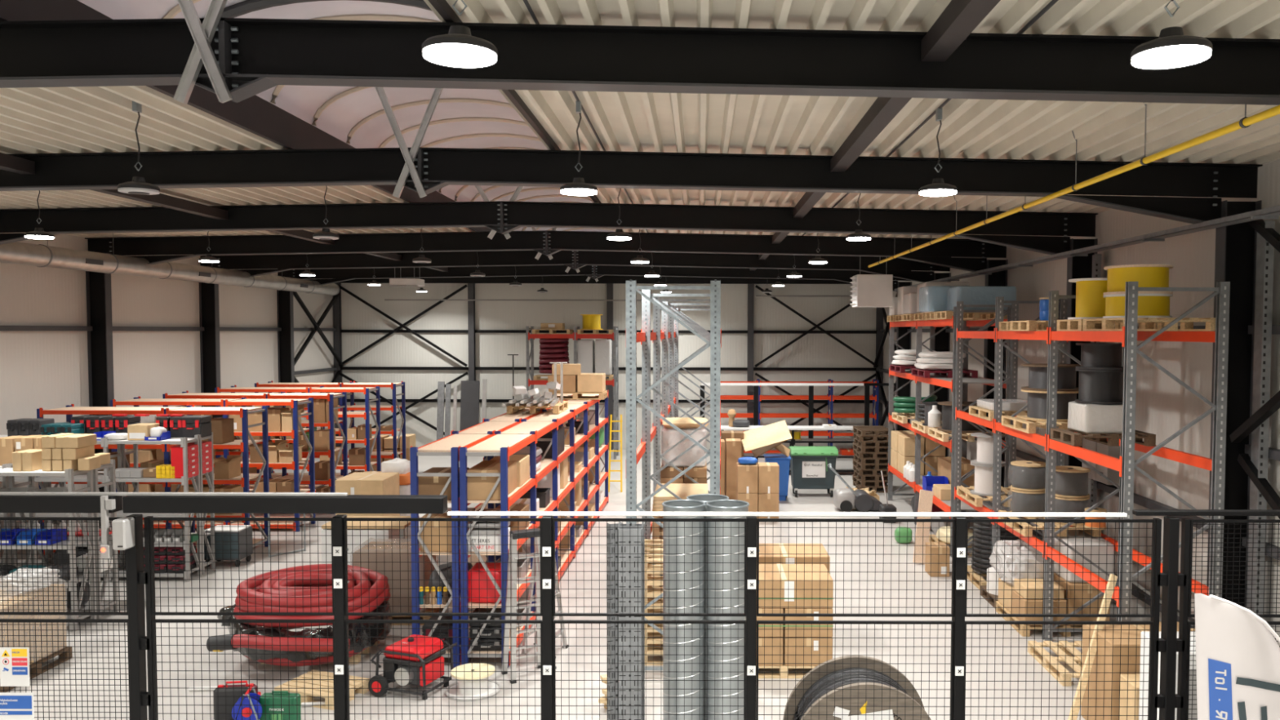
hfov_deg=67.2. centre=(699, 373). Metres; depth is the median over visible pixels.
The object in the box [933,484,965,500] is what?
cardboard box
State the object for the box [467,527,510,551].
carton
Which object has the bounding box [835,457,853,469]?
crate
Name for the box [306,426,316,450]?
cardboard box
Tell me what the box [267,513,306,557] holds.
frame
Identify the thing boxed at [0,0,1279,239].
ceiling
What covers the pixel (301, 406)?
cardboard box
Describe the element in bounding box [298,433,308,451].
cardboard box
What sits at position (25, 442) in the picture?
cardboard box
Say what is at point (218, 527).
lid
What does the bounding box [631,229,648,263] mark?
lamp
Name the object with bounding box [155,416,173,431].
tool case
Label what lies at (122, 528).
controller
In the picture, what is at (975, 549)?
coil
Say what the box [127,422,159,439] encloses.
cardboard box
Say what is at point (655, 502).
timber layer
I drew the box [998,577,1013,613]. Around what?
cardboard box
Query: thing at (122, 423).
tool case
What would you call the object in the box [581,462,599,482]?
cardboard box
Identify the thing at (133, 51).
roof beam
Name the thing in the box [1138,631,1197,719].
cabinet
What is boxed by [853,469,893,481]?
pallet
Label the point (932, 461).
cardboard box
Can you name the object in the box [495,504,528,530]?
cardboard box
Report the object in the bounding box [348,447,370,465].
cardboard box
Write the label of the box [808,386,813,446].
fence post
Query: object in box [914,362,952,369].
sack
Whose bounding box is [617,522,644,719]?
tray
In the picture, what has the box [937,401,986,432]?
spool
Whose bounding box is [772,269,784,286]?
lamp
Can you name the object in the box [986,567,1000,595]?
roll
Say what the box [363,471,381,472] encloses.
cardboard box
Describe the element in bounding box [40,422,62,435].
tool case
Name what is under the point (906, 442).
cardboard box
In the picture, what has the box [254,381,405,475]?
rack
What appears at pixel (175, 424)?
tool case
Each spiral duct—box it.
[662,499,705,719]
[686,493,728,719]
[706,499,749,719]
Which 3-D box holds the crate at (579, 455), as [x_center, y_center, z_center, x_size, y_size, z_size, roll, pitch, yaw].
[-2.503,1.730,19.641,0.420,0.207,0.442,0,3,0]
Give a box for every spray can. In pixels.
[419,586,423,604]
[424,586,429,604]
[431,586,435,604]
[436,586,441,604]
[443,586,447,604]
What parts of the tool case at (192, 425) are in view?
lid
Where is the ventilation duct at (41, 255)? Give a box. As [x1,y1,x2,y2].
[0,232,339,295]
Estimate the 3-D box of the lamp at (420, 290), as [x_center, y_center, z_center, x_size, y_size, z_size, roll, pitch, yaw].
[-8.964,-3.001,30.898,0.336,0.757,0.336,0,3,0]
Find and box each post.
[125,514,155,719]
[332,514,350,719]
[333,278,342,446]
[467,283,475,380]
[542,515,556,719]
[606,283,613,449]
[700,385,704,417]
[746,284,754,431]
[746,516,759,719]
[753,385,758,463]
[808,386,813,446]
[864,386,869,426]
[875,307,883,426]
[951,516,966,719]
[1151,515,1190,719]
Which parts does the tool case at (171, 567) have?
lid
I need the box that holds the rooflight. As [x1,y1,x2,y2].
[0,0,623,231]
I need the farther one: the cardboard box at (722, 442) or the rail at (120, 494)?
the cardboard box at (722, 442)
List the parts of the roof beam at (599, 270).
ridge plate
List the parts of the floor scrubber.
handle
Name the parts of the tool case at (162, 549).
lid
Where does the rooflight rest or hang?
attached to the ceiling
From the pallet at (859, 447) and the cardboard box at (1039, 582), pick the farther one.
the pallet at (859, 447)
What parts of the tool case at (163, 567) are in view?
lid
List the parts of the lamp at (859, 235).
cord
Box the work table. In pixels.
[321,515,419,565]
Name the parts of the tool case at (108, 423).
lid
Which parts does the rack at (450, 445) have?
post, shelf panel, shelf panel, shelf panel, post, post, shelf panel, shelf panel, shelf panel, post, shelf panel, post, shelf panel, shelf panel, shelf panel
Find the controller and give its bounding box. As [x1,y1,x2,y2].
[111,516,134,550]
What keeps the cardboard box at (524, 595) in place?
on the rack at (504, 443)
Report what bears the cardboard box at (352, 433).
on the rack at (322, 389)
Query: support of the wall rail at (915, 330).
attached to the wall at (1163, 406)
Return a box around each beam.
[0,17,236,102]
[0,147,419,192]
[0,200,502,244]
[84,230,547,264]
[200,250,574,276]
[221,17,1279,105]
[277,265,594,284]
[335,275,852,284]
[418,147,1262,228]
[501,200,1097,254]
[546,230,1006,271]
[574,250,950,282]
[594,265,910,291]
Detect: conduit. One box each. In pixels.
[97,86,454,231]
[100,495,115,558]
[523,0,648,232]
[801,0,1058,235]
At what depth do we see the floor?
12.55 m
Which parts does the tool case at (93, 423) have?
lid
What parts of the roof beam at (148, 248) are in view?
ridge plate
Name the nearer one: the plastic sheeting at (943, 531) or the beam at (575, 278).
the plastic sheeting at (943, 531)
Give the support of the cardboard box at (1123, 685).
on the floor
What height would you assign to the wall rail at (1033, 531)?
0.100 m
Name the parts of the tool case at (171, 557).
lid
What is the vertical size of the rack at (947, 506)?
4.550 m
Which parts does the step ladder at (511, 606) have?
rail, rail, rail, rail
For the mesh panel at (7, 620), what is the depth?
5.06 m
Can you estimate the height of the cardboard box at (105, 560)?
0.221 m
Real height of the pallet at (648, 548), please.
0.144 m
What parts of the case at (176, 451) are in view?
drawer, drawer, drawer, drawer, drawer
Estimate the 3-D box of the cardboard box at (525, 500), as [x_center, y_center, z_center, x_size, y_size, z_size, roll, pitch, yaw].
[-2.574,1.969,14.000,0.400,0.228,0.439,0,3,-2]
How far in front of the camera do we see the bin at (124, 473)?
15.65 m
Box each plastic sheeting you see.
[0,567,60,591]
[935,526,973,545]
[989,539,1043,586]
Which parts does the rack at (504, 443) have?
post, post, shelf panel, shelf panel, shelf panel, shelf panel, shelf panel, post, shelf panel, post, shelf panel, shelf panel, shelf panel, post, shelf panel, shelf panel, shelf panel, shelf panel, shelf panel, shelf panel, post, shelf panel, shelf panel, shelf panel, shelf panel, post, shelf panel, shelf panel, shelf panel, shelf panel, shelf panel, shelf panel, post, shelf panel, shelf panel, post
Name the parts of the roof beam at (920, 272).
ridge plate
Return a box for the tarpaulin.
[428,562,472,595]
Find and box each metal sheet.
[436,381,444,439]
[444,383,450,436]
[453,385,457,431]
[459,380,479,431]
[481,379,486,422]
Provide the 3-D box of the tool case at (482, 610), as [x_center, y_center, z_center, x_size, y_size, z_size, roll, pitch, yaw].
[-2.641,3.051,12.026,0.420,0.140,0.442,0,3,0]
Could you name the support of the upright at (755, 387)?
on the floor
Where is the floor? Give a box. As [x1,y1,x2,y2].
[0,448,1142,719]
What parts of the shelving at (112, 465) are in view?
post, post, shelf panel, post, post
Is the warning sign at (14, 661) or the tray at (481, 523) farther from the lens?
the tray at (481, 523)
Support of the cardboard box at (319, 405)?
on the rack at (283, 395)
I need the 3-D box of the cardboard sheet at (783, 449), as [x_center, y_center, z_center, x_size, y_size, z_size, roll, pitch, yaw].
[1.979,1.815,23.503,0.503,0.414,0.481,0,3,0]
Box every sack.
[515,446,542,457]
[536,453,542,463]
[536,461,541,470]
[588,426,604,446]
[891,360,915,365]
[893,354,915,360]
[894,349,936,355]
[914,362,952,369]
[915,357,964,364]
[918,351,965,358]
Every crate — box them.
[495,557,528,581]
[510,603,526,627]
[519,488,550,507]
[526,426,564,457]
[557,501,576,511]
[565,421,589,433]
[568,451,589,464]
[574,524,582,537]
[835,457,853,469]
[845,486,879,500]
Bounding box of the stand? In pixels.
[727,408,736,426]
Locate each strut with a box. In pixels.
[0,152,35,173]
[88,189,228,219]
[265,230,334,244]
[364,252,401,260]
[424,266,448,271]
[758,254,768,259]
[771,231,789,244]
[792,191,825,217]
[830,97,911,172]
[920,0,1000,61]
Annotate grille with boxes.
[85,258,103,265]
[199,271,210,276]
[300,284,307,288]
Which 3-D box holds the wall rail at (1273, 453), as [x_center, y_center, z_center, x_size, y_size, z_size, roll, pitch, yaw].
[6.237,0.946,8.775,0.120,0.100,4.230,0,3,0]
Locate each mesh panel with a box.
[0,516,128,615]
[0,618,130,719]
[149,517,333,615]
[151,618,335,719]
[343,517,542,616]
[345,619,542,719]
[552,518,746,616]
[552,619,746,719]
[755,620,954,719]
[756,518,955,617]
[963,620,1153,719]
[964,519,1155,617]
[1185,621,1279,719]
[1187,519,1279,617]
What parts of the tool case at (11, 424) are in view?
lid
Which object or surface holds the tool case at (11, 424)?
on the shelving at (210, 480)
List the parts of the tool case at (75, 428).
lid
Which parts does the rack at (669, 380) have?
post, post, post, post, post, post, post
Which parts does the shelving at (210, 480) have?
shelf panel, post, post, shelf panel, post, post, post, post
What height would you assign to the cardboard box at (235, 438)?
0.335 m
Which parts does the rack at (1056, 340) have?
post, post, post, post, post, post, post, post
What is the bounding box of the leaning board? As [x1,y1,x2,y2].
[912,489,933,564]
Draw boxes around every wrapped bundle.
[352,541,435,612]
[577,339,595,373]
[595,339,612,375]
[662,426,705,466]
[902,292,916,314]
[916,281,968,313]
[919,285,959,312]
[946,285,1016,311]
[977,399,1027,410]
[1042,529,1114,582]
[1067,400,1122,433]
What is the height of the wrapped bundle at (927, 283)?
0.626 m
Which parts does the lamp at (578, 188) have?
cord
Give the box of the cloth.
[732,419,749,426]
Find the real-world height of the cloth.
0.206 m
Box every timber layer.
[652,504,662,508]
[652,507,662,511]
[653,483,708,500]
[653,500,666,504]
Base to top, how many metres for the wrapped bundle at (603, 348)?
1.159 m
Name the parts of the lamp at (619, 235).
cord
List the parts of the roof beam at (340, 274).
ridge plate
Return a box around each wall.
[0,232,334,557]
[341,283,876,449]
[882,159,1279,645]
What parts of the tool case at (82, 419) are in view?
lid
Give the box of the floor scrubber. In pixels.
[826,462,882,511]
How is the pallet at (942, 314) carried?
on the rack at (947, 506)
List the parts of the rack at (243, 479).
post, post, shelf panel, shelf panel, post, post, shelf panel, shelf panel, shelf panel, shelf panel, shelf panel, post, post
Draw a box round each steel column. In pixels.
[85,271,114,528]
[198,282,222,485]
[276,289,294,444]
[895,281,911,431]
[933,272,951,457]
[982,259,1008,501]
[1064,238,1097,466]
[1206,200,1262,607]
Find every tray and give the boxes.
[66,529,111,535]
[109,467,128,478]
[111,413,127,416]
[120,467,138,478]
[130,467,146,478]
[134,413,149,416]
[155,413,170,416]
[169,413,184,416]
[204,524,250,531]
[467,515,510,528]
[468,508,510,518]
[469,521,510,534]
[606,521,622,719]
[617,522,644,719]
[617,527,642,719]
[894,204,1279,290]
[1087,253,1102,507]
[1246,220,1275,619]
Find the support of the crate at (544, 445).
on the rack at (504, 443)
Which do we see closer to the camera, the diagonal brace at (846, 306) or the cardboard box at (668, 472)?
the cardboard box at (668, 472)
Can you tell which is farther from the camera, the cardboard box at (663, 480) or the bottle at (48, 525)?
the cardboard box at (663, 480)
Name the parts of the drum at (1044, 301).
lid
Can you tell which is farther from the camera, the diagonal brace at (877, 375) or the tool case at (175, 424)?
the diagonal brace at (877, 375)
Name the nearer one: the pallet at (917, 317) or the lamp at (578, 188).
the lamp at (578, 188)
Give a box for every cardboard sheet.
[662,417,708,428]
[742,420,791,451]
[751,440,787,457]
[773,444,790,457]
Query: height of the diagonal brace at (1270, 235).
2.577 m
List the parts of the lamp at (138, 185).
cord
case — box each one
[6,417,31,436]
[17,417,42,435]
[28,417,54,435]
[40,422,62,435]
[50,422,72,435]
[61,422,85,434]
[71,415,94,433]
[86,415,110,434]
[101,415,118,431]
[115,415,140,433]
[154,546,167,555]
[154,554,167,564]
[154,563,167,573]
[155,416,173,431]
[167,542,195,555]
[168,553,195,564]
[168,560,196,573]
[169,415,189,437]
[170,444,199,478]
[181,415,211,437]
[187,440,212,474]
[213,680,261,719]
[259,690,301,719]
[422,615,461,648]
[469,608,501,626]
[469,626,502,639]
[469,638,502,650]
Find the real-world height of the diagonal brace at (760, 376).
2.618 m
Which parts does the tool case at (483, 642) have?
lid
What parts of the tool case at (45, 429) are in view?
lid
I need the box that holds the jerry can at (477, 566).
[467,561,501,602]
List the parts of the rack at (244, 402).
post, shelf panel, shelf panel, post, post, shelf panel, shelf panel, shelf panel, shelf panel, shelf panel, post, post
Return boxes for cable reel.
[231,686,262,719]
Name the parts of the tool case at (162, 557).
lid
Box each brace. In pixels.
[173,0,227,104]
[177,0,232,102]
[293,291,339,364]
[293,291,343,366]
[294,377,340,436]
[306,369,341,427]
[337,284,466,366]
[338,284,467,366]
[339,372,444,435]
[339,372,467,446]
[374,86,426,197]
[392,88,443,198]
[475,185,511,239]
[487,186,524,239]
[530,226,552,259]
[534,227,557,259]
[754,302,852,367]
[755,284,878,367]
[755,373,851,431]
[789,373,875,425]
[873,292,897,367]
[875,371,894,431]
[879,380,896,426]
[880,307,896,355]
[1229,391,1279,442]
[1236,453,1279,519]
[1245,211,1279,252]
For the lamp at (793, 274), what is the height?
0.767 m
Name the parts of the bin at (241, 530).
drawer, drawer, drawer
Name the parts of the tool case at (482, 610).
lid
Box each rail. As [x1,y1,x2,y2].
[0,325,92,330]
[0,492,347,496]
[112,326,204,330]
[219,327,281,331]
[293,328,336,331]
[294,367,337,374]
[340,329,467,333]
[341,366,468,369]
[346,399,460,402]
[447,511,1127,517]
[475,329,606,333]
[475,366,539,369]
[479,399,604,402]
[613,399,747,402]
[618,329,747,333]
[618,367,747,370]
[701,382,863,386]
[753,330,876,333]
[753,367,875,370]
[760,400,872,403]
[863,382,896,386]
[879,399,894,408]
[880,328,896,332]
[880,368,888,373]
[907,328,929,332]
[945,328,984,332]
[1001,447,1045,462]
[1031,524,1042,539]
[1097,480,1208,532]
[1114,325,1205,328]
[1115,573,1195,628]
[1132,509,1279,515]
[1241,537,1279,560]
[1244,444,1279,461]
[1248,324,1279,333]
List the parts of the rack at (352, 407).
post, shelf panel, shelf panel, shelf panel, post, post, shelf panel, shelf panel, shelf panel, post, post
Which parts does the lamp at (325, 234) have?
cord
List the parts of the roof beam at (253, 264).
ridge plate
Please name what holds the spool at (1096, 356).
on the spool at (1095, 386)
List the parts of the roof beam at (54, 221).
ridge plate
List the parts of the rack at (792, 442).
shelf panel, post, shelf panel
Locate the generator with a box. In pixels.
[368,634,457,700]
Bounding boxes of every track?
[0,495,122,512]
[122,494,447,513]
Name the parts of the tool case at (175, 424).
lid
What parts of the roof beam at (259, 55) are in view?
ridge plate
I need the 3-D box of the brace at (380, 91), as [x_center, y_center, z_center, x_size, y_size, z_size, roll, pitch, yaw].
[-3.330,-2.609,10.649,0.577,1.307,0.046,0,3,0]
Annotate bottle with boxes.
[19,520,26,528]
[32,520,39,528]
[46,520,53,529]
[58,520,66,528]
[75,520,79,532]
[903,461,910,477]
[906,462,912,479]
[908,464,915,481]
[928,404,941,426]
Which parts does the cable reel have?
socket panel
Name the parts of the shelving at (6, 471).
post, shelf panel, shelf panel, shelf panel, post, shelf panel, post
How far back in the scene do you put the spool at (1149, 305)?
10.68 m
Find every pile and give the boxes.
[0,564,17,577]
[8,564,46,573]
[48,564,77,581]
[150,426,166,436]
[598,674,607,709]
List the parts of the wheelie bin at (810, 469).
lid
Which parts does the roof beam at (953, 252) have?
ridge plate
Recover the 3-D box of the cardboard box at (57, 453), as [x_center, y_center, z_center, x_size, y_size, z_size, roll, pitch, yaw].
[-8.756,1.085,13.271,0.125,0.153,0.421,0,3,0]
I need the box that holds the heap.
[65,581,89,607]
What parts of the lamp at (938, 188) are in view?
cord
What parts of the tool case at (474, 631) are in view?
lid, handle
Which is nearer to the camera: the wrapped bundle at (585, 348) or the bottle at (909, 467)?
the bottle at (909, 467)
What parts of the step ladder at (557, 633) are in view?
rail, rail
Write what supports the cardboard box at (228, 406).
on the rack at (283, 395)
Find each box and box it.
[0,435,23,466]
[0,583,65,628]
[0,596,32,644]
[0,630,33,665]
[12,448,37,471]
[14,435,47,451]
[22,448,42,471]
[32,615,66,662]
[34,436,42,449]
[41,432,74,448]
[41,447,56,459]
[41,459,53,471]
[52,448,62,459]
[52,459,63,471]
[55,433,97,448]
[62,444,94,459]
[63,459,78,471]
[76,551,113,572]
[77,455,100,471]
[94,453,110,465]
[97,451,129,471]
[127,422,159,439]
[127,448,156,462]
[128,484,155,492]
[140,459,171,467]
[142,466,155,477]
[155,448,171,459]
[155,464,165,470]
[155,470,160,474]
[155,474,160,478]
[155,484,183,492]
[160,464,170,470]
[160,470,165,474]
[160,474,165,478]
[165,464,171,470]
[165,474,170,478]
[188,484,222,514]
[189,533,198,542]
[193,414,213,417]
[201,417,234,444]
[213,448,215,458]
[213,455,242,479]
[213,484,243,514]
[215,435,238,450]
[227,405,252,407]
[228,414,242,431]
[238,435,262,450]
[240,466,257,473]
[248,408,272,431]
[249,440,271,462]
[254,398,277,407]
[254,479,284,492]
[267,407,288,431]
[268,440,288,462]
[270,435,279,439]
[276,479,300,492]
[277,444,304,462]
[280,404,304,413]
[280,408,302,431]
[280,426,304,439]
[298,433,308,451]
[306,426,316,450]
[313,399,325,422]
[314,429,335,451]
[314,460,335,479]
[315,485,335,492]
[320,446,342,464]
[325,397,337,422]
[335,472,399,515]
[346,426,357,439]
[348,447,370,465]
[348,470,364,474]
[357,423,371,439]
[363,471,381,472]
[369,434,389,448]
[369,448,385,471]
[380,424,392,431]
[383,435,399,448]
[383,448,399,461]
[400,434,415,448]
[400,446,415,460]
[417,466,469,499]
[420,512,452,551]
[444,507,475,544]
[466,460,516,500]
[489,454,529,486]
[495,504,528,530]
[512,497,539,518]
[516,537,530,564]
[519,584,529,603]
[536,463,559,497]
[537,509,560,532]
[540,323,564,329]
[547,374,577,392]
[551,363,581,375]
[559,528,575,547]
[560,456,568,488]
[561,479,582,506]
[564,427,575,444]
[568,462,582,472]
[575,447,594,459]
[576,515,588,525]
[577,373,605,392]
[578,411,595,424]
[579,439,595,453]
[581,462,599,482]
[581,480,589,497]
[582,504,594,518]
[588,490,604,502]
[660,461,684,477]
[660,475,684,483]
[684,461,706,477]
[684,477,706,483]
[720,431,743,495]
[720,439,724,495]
[725,438,741,499]
[736,462,758,493]
[736,489,757,518]
[756,608,783,636]
[757,462,779,493]
[757,493,778,518]
[758,564,833,608]
[758,636,782,666]
[759,542,830,573]
[782,608,832,636]
[782,631,832,666]
[822,424,836,427]
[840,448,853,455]
[888,297,897,315]
[890,431,914,451]
[890,448,898,470]
[897,286,916,315]
[897,434,924,456]
[897,453,924,475]
[920,435,945,456]
[924,456,945,475]
[924,542,950,577]
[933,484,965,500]
[937,456,974,487]
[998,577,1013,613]
[1011,590,1066,625]
[1013,578,1064,599]
[1053,574,1110,625]
[1080,622,1192,719]
[1118,673,1139,719]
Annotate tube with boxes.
[188,685,217,691]
[301,701,324,706]
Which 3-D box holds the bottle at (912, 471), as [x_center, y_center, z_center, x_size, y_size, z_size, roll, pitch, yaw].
[4.626,2.151,20.755,0.220,0.360,0.220,0,3,0]
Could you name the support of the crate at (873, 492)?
on the floor
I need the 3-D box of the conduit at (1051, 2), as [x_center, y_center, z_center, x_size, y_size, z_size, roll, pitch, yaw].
[2.155,-2.643,14.397,0.028,0.024,35.000,0,3,0]
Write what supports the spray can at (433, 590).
on the rack at (450, 445)
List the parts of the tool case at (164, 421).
lid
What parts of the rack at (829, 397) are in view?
post, post, post, shelf panel, post, post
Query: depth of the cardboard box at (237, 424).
19.58 m
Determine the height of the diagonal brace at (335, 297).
2.577 m
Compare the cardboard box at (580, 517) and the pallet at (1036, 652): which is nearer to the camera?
the pallet at (1036, 652)
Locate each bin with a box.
[0,487,39,492]
[0,528,30,544]
[15,528,48,544]
[33,487,75,492]
[34,528,66,544]
[93,431,115,440]
[144,431,170,440]
[153,528,164,542]
[154,528,172,542]
[163,528,181,542]
[172,528,190,542]
[204,524,253,566]
[763,454,791,500]
[787,446,838,497]
[922,475,948,491]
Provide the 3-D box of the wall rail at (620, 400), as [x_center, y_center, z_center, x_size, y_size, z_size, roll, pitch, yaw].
[-0.682,0.954,33.219,4.640,0.100,0.100,0,3,0]
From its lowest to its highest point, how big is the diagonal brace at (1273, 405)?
2.577 m
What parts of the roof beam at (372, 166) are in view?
ridge plate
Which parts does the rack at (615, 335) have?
post, post, post, post, post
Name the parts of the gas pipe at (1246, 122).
hanger rod, hanger rod, hanger rod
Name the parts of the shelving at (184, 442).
shelf panel, post, post, shelf panel, shelf panel, post, post, shelf panel, shelf panel, shelf panel, shelf panel, shelf panel, post, post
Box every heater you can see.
[389,267,424,286]
[849,256,893,307]
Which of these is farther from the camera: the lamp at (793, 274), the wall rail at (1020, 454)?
the lamp at (793, 274)
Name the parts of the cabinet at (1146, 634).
door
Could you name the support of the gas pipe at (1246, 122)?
hanging from the ceiling
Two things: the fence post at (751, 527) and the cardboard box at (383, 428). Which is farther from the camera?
the cardboard box at (383, 428)
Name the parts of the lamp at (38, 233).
cord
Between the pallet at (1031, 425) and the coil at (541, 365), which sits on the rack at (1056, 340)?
the pallet at (1031, 425)
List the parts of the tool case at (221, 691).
handle, lid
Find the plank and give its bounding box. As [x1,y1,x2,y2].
[1067,573,1117,719]
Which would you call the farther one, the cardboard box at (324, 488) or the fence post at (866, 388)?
the fence post at (866, 388)
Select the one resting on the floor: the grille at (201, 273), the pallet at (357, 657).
the pallet at (357, 657)
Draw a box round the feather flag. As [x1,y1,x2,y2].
[1194,593,1279,719]
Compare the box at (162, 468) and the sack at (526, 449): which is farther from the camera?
the box at (162, 468)
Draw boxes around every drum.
[782,655,931,719]
[1039,297,1048,320]
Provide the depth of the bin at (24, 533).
13.16 m
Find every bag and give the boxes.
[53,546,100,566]
[103,432,127,439]
[213,414,222,417]
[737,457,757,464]
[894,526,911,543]
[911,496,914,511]
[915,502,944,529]
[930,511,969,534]
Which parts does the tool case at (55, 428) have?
lid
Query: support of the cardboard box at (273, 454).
on the rack at (244, 402)
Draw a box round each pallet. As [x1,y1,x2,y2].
[0,647,72,692]
[260,640,379,663]
[274,670,369,710]
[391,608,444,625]
[506,400,568,413]
[532,329,573,333]
[533,374,549,380]
[551,390,607,399]
[577,329,613,333]
[605,374,613,380]
[644,538,662,571]
[644,551,662,583]
[644,563,662,595]
[644,573,662,606]
[644,585,662,618]
[644,608,662,630]
[644,608,662,642]
[644,631,662,653]
[644,631,662,665]
[652,515,662,524]
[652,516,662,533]
[652,525,662,543]
[755,659,816,678]
[852,457,888,470]
[852,474,888,487]
[853,426,888,435]
[853,431,888,441]
[853,436,888,447]
[853,442,888,453]
[853,448,888,458]
[853,453,888,464]
[853,464,888,475]
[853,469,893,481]
[853,480,888,493]
[887,315,894,321]
[889,364,924,373]
[892,412,942,423]
[894,314,923,321]
[902,313,937,320]
[911,368,977,377]
[911,420,942,433]
[914,312,975,320]
[924,311,991,319]
[927,427,992,441]
[928,534,972,555]
[935,311,1007,319]
[956,485,1012,506]
[967,564,986,589]
[968,405,1026,421]
[980,585,998,607]
[995,600,1081,636]
[998,510,1101,537]
[999,321,1071,331]
[1001,415,1067,433]
[1009,320,1091,331]
[1027,640,1082,686]
[1050,427,1155,446]
[1056,319,1157,331]
[1082,317,1215,331]
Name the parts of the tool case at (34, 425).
lid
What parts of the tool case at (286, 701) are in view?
moulded panel, handle, moulded panel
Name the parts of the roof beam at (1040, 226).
ridge plate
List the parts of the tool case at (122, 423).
lid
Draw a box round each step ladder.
[501,528,541,684]
[521,557,568,653]
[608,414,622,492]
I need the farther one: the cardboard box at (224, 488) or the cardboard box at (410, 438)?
the cardboard box at (410, 438)
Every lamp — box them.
[24,190,54,239]
[117,100,159,195]
[198,231,219,262]
[299,253,315,276]
[312,186,339,239]
[368,269,380,285]
[412,227,431,263]
[416,278,426,292]
[422,0,497,67]
[470,251,484,276]
[509,266,521,285]
[537,276,547,292]
[560,100,597,195]
[606,188,631,240]
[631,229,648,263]
[644,253,659,276]
[653,266,666,285]
[660,276,671,293]
[761,278,772,293]
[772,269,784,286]
[786,254,801,277]
[808,232,826,263]
[846,193,871,240]
[919,107,957,196]
[1130,0,1212,69]
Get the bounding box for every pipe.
[384,298,653,301]
[755,295,852,297]
[867,102,1279,267]
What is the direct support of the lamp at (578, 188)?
hanging from the conduit at (526, 2)
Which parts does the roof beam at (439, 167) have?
ridge plate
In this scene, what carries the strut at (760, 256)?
attached to the roof beam at (953, 252)
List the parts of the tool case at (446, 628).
lid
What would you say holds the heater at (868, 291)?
hanging from the ceiling
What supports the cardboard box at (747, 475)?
on the cardboard box
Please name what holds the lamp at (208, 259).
hanging from the ceiling
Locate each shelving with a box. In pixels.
[0,431,215,574]
[0,435,202,582]
[0,459,119,618]
[0,464,96,631]
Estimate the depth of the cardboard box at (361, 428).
23.81 m
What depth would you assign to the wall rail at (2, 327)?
18.32 m
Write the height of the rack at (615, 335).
4.250 m
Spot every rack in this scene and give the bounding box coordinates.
[36,404,270,555]
[110,395,315,531]
[162,391,347,514]
[214,385,381,492]
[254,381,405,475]
[409,393,579,667]
[459,390,608,667]
[525,326,618,458]
[625,279,721,671]
[720,378,878,453]
[720,425,853,471]
[887,306,1011,557]
[953,281,1230,641]
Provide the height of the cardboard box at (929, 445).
0.421 m
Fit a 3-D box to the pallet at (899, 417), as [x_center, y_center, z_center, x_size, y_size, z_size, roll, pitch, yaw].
[4.978,0.998,21.665,1.050,0.144,1.200,0,3,0]
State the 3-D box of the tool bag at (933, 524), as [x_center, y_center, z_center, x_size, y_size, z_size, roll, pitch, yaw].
[5.001,3.008,19.144,0.709,0.520,0.711,0,3,0]
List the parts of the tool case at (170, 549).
lid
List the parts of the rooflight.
arch frame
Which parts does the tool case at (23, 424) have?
lid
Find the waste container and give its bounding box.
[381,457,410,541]
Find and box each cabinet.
[1081,438,1119,484]
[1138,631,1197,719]
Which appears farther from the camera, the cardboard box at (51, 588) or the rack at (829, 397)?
the rack at (829, 397)
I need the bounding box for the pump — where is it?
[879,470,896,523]
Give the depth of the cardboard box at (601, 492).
22.07 m
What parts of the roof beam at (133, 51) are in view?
ridge plate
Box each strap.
[758,625,833,626]
[759,597,833,599]
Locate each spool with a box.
[444,662,501,701]
[580,314,602,329]
[789,430,802,439]
[922,401,942,426]
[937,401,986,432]
[969,462,1005,496]
[970,432,1005,465]
[1009,488,1045,517]
[1010,460,1045,491]
[1020,389,1078,422]
[1021,363,1080,391]
[1054,496,1089,525]
[1055,466,1090,497]
[1067,277,1107,319]
[1075,342,1123,369]
[1075,368,1123,404]
[1084,507,1106,529]
[1102,293,1172,318]
[1103,264,1173,294]
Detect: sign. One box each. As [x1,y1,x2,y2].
[0,647,30,686]
[0,692,34,719]
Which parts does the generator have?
handle, control panel, fuel tank, handle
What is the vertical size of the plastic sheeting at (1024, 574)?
0.645 m
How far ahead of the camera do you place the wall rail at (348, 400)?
33.17 m
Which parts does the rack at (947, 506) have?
post, post, shelf panel, shelf panel, post, post, shelf panel, shelf panel, post, post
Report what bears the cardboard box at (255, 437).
on the rack at (283, 395)
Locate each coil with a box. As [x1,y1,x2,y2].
[206,600,391,666]
[233,564,390,626]
[538,338,568,343]
[538,356,568,364]
[538,362,568,368]
[538,367,551,373]
[539,342,568,348]
[539,346,568,353]
[539,351,568,358]
[893,394,937,402]
[893,400,936,407]
[893,407,915,413]
[917,402,942,412]
[917,411,942,420]
[971,539,991,559]
[971,555,991,573]
[972,526,1020,545]
[973,509,1031,532]
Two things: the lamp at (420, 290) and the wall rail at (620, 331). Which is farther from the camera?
the wall rail at (620, 331)
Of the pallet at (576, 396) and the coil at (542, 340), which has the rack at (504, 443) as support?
the pallet at (576, 396)
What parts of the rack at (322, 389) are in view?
post, shelf panel, shelf panel, shelf panel, shelf panel, post, shelf panel, shelf panel, shelf panel, shelf panel, post, post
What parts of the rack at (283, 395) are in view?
shelf panel, shelf panel, shelf panel, post, post, shelf panel, shelf panel, shelf panel, shelf panel, post, post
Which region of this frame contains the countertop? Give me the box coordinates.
[720,425,853,430]

